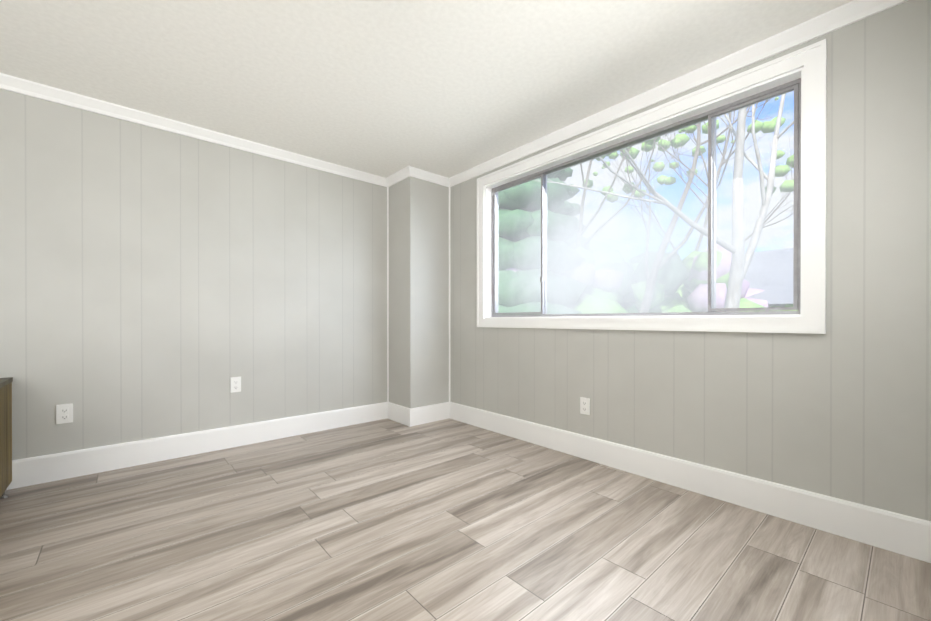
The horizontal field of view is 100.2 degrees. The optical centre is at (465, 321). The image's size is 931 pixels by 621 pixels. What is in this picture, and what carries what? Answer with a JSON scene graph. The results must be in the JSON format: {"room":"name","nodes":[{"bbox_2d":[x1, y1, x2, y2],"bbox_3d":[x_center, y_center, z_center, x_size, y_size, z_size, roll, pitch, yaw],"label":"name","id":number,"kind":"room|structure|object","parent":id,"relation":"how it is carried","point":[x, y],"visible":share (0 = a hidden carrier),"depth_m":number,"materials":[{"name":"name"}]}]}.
{"room":"empty room","nodes":[
{"label":"empty room","id":0,"kind":"room"},
{"bbox_2d":[0,89,386,459],"bbox_3d":[-2.133,-0.222,2.852,4.700,2.400,0.150,0,0,-41],"label":"wall","id":1,"kind":"structure","parent":0,"point":[155,283],"depth_m":2.77,"materials":[{"name":"grey paint"}]},
{"bbox_2d":[56,403,72,423],"bbox_3d":[-2.500,0.574,2.427,0.072,0.118,0.009,0,0,-41],"label":"electrical outlet","id":2,"kind":"object","parent":1,"relation":"attached to","point":[64,413],"visible":1,"depth_m":2.42,"materials":[{"name":"plastic"}]},
{"bbox_2d":[0,73,383,185],"bbox_3d":[-2.220,-1.386,2.636,3.870,0.070,0.055,0,0,-41],"label":"crown molding","id":3,"kind":"structure","parent":1,"relation":"attached to","point":[7,82],"depth_m":2.73,"materials":[{"name":"white wood"}]},
{"bbox_2d":[7,402,386,489],"bbox_3d":[-2.244,0.896,2.648,3.900,0.165,0.016,0,0,-41],"label":"baseboard","id":4,"kind":"structure","parent":1,"relation":"attached to","point":[30,471],"depth_m":2.78,"materials":[{"name":"white wood"}]},
{"bbox_2d":[230,377,240,392],"bbox_3d":[-1.797,0.492,3.044,0.072,0.118,0.009,0,0,-41],"label":"electrical outlet","id":5,"kind":"object","parent":1,"relation":"attached to","point":[235,384],"visible":1,"depth_m":3.04,"materials":[{"name":"plastic"}]},
{"bbox_2d":[0,0,852,177],"bbox_3d":[-0.484,-1.476,0.969,4.700,0.120,5.150,0,0,-41],"label":"ceiling","id":6,"kind":"structure","parent":0,"point":[444,88],"depth_m":2.12,"materials":[{"name":"white paint"}]},
{"bbox_2d":[0,418,930,620],"bbox_3d":[-0.484,1.044,0.977,4.700,0.120,5.150,0,0,-41],"label":"floor","id":7,"kind":"structure","parent":0,"point":[387,519],"depth_m":1.71,"materials":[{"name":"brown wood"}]},
{"bbox_2d":[0,385,3,498],"bbox_3d":[-2.685,0.667,1.776,0.708,0.630,0.140,0,0,-41],"label":"base cabinet","id":8,"kind":"object","parent":7,"relation":"on","point":[1,386],"depth_m":2.09,"materials":[{"name":"wood"}]},
{"bbox_2d":[4,381,11,497],"bbox_3d":[-2.777,0.667,1.882,0.708,0.630,0.141,0,0,-41],"label":"base cabinet","id":9,"kind":"object","parent":7,"relation":"on","point":[5,432],"depth_m":2.19,"materials":[{"name":"wood"}]},
{"bbox_2d":[0,377,11,384],"bbox_3d":[-2.358,0.340,1.403,0.716,0.026,1.694,0,0,-41],"label":"countertop","id":10,"kind":"structure","parent":9,"relation":"on","point":[2,380],"depth_m":2.19,"materials":[{"name":"grey stone"}]},
{"bbox_2d":[389,176,448,407],"bbox_3d":[-0.472,-0.226,3.938,0.470,2.400,0.410,0,0,-41],"label":"column","id":11,"kind":"structure","parent":7,"relation":"on","point":[418,292],"depth_m":3.77,"materials":[{"name":"grey paint"}]},
{"bbox_2d":[384,168,403,186],"bbox_3d":[-0.653,-1.390,3.742,0.055,0.070,0.300,0,0,-41],"label":"crown molding","id":12,"kind":"structure","parent":11,"relation":"attached to","point":[398,176],"depth_m":3.77,"materials":[{"name":"white wood"}]},
{"bbox_2d":[387,402,406,424],"bbox_3d":[-0.658,0.892,3.785,0.016,0.165,0.360,0,0,-41],"label":"baseboard","id":13,"kind":"structure","parent":11,"relation":"attached to","point":[395,412],"depth_m":3.78,"materials":[{"name":"white wood"}]},
{"bbox_2d":[404,166,447,186],"bbox_3d":[-0.370,-1.390,3.715,0.445,0.070,0.055,0,0,-41],"label":"crown molding","id":14,"kind":"structure","parent":11,"relation":"attached to","point":[409,171],"depth_m":3.69,"materials":[{"name":"white wood"}]},
{"bbox_2d":[407,402,450,426],"bbox_3d":[-0.345,0.892,3.770,0.466,0.165,0.016,0,0,-41],"label":"baseboard","id":15,"kind":"structure","parent":11,"relation":"attached to","point":[441,411],"depth_m":3.75,"materials":[{"name":"white wood"}]},
{"bbox_2d":[450,0,930,520],"bbox_3d":[1.275,-0.221,2.417,0.150,2.400,5.000,0,0,-41],"label":"wall","id":16,"kind":"structure","parent":0,"point":[840,408],"depth_m":1.82,"materials":[{"name":"grey paint"}]},
{"bbox_2d":[387,187,449,401],"bbox_3d":[0.589,-0.269,2.720,0.482,2.165,3.640,0,0,-41],"label":"trim","id":17,"kind":"structure","parent":16,"relation":"attached to","point":[388,294],"depth_m":3.92,"materials":[{"name":"white wood"}]},
{"bbox_2d":[580,397,589,414],"bbox_3d":[0.853,0.603,2.781,0.009,0.118,0.072,0,0,-41],"label":"outlet","id":18,"kind":"object","parent":16,"relation":"attached to","point":[584,405],"visible":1,"depth_m":2.77,"materials":[{"name":"plastic"}]},
{"bbox_2d":[477,39,826,333],"bbox_3d":[0.953,-0.632,2.759,0.172,1.370,2.380,0,0,-41],"label":"window","id":19,"kind":"structure","parent":16,"relation":"in","point":[609,258],"depth_m":2.47,"materials":[{"name":"metal"}]},
{"bbox_2d":[448,0,908,186],"bbox_3d":[0.885,-1.387,2.703,0.055,0.070,3.230,0,0,-41],"label":"crown molding","id":20,"kind":"structure","parent":16,"relation":"attached to","point":[849,13],"depth_m":2.17,"materials":[{"name":"white wood"}]},
{"bbox_2d":[451,402,930,562],"bbox_3d":[0.899,0.896,2.723,0.016,0.165,3.230,0,0,-41],"label":"baseboard","id":21,"kind":"structure","parent":16,"relation":"attached to","point":[905,535],"depth_m":2.07,"materials":[{"name":"white wood"}]},
{"label":"outside","id":22,"kind":"structure","parent":0,"visible":0},
{"label":"lawn","id":23,"kind":"structure","parent":22,"visible":0},
{"bbox_2d":[498,171,570,314],"bbox_3d":[2.144,-4.708,13.707,5.208,12.500,5.115,0,0,-41],"label":"conifer tree","id":24,"kind":"object","parent":23,"relation":"on","point":[509,231],"depth_m":12.25,"materials":[{"name":"green plant"}]},
{"bbox_2d":[554,168,580,214],"bbox_3d":[5.640,-4.992,23.754,6.282,13.000,6.149,0,0,-41],"label":"conifer tree","id":25,"kind":"object","parent":23,"relation":"on","point":[564,179],"depth_m":23.09,"materials":[{"name":"green plant"}]},
{"bbox_2d":[580,138,656,207],"bbox_3d":[5.037,-5.760,14.055,8.286,14.652,8.133,0,0,-41],"label":"tree","id":26,"kind":"object","parent":23,"relation":"on","point":[587,177],"depth_m":14.20,"materials":[{"name":"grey plant"}]},
{"bbox_2d":[506,245,797,312],"bbox_3d":[7.711,-0.779,16.538,15.754,5.321,12.321,0,0,-41],"label":"hedge","id":27,"kind":"object","parent":23,"relation":"on","point":[722,291],"depth_m":12.67,"materials":[{"name":"green plant"}]},
{"bbox_2d":[533,94,793,311],"bbox_3d":[3.111,-3.964,5.244,7.058,11.093,7.919,0,0,-41],"label":"tree","id":28,"kind":"object","parent":23,"relation":"on","point":[740,181],"depth_m":6.21,"materials":[{"name":"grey plant"}]},
{"bbox_2d":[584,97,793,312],"bbox_3d":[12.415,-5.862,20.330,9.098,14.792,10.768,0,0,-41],"label":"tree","id":29,"kind":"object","parent":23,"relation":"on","point":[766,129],"depth_m":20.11,"materials":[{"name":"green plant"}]},
{"bbox_2d":[744,248,792,306],"bbox_3d":[15.692,-1.006,12.824,8.200,5.100,10.700,0,0,-41],"label":"house","id":30,"kind":"structure","parent":23,"relation":"on","point":[776,301],"depth_m":14.42,"materials":[{"name":"white"}]}
]}

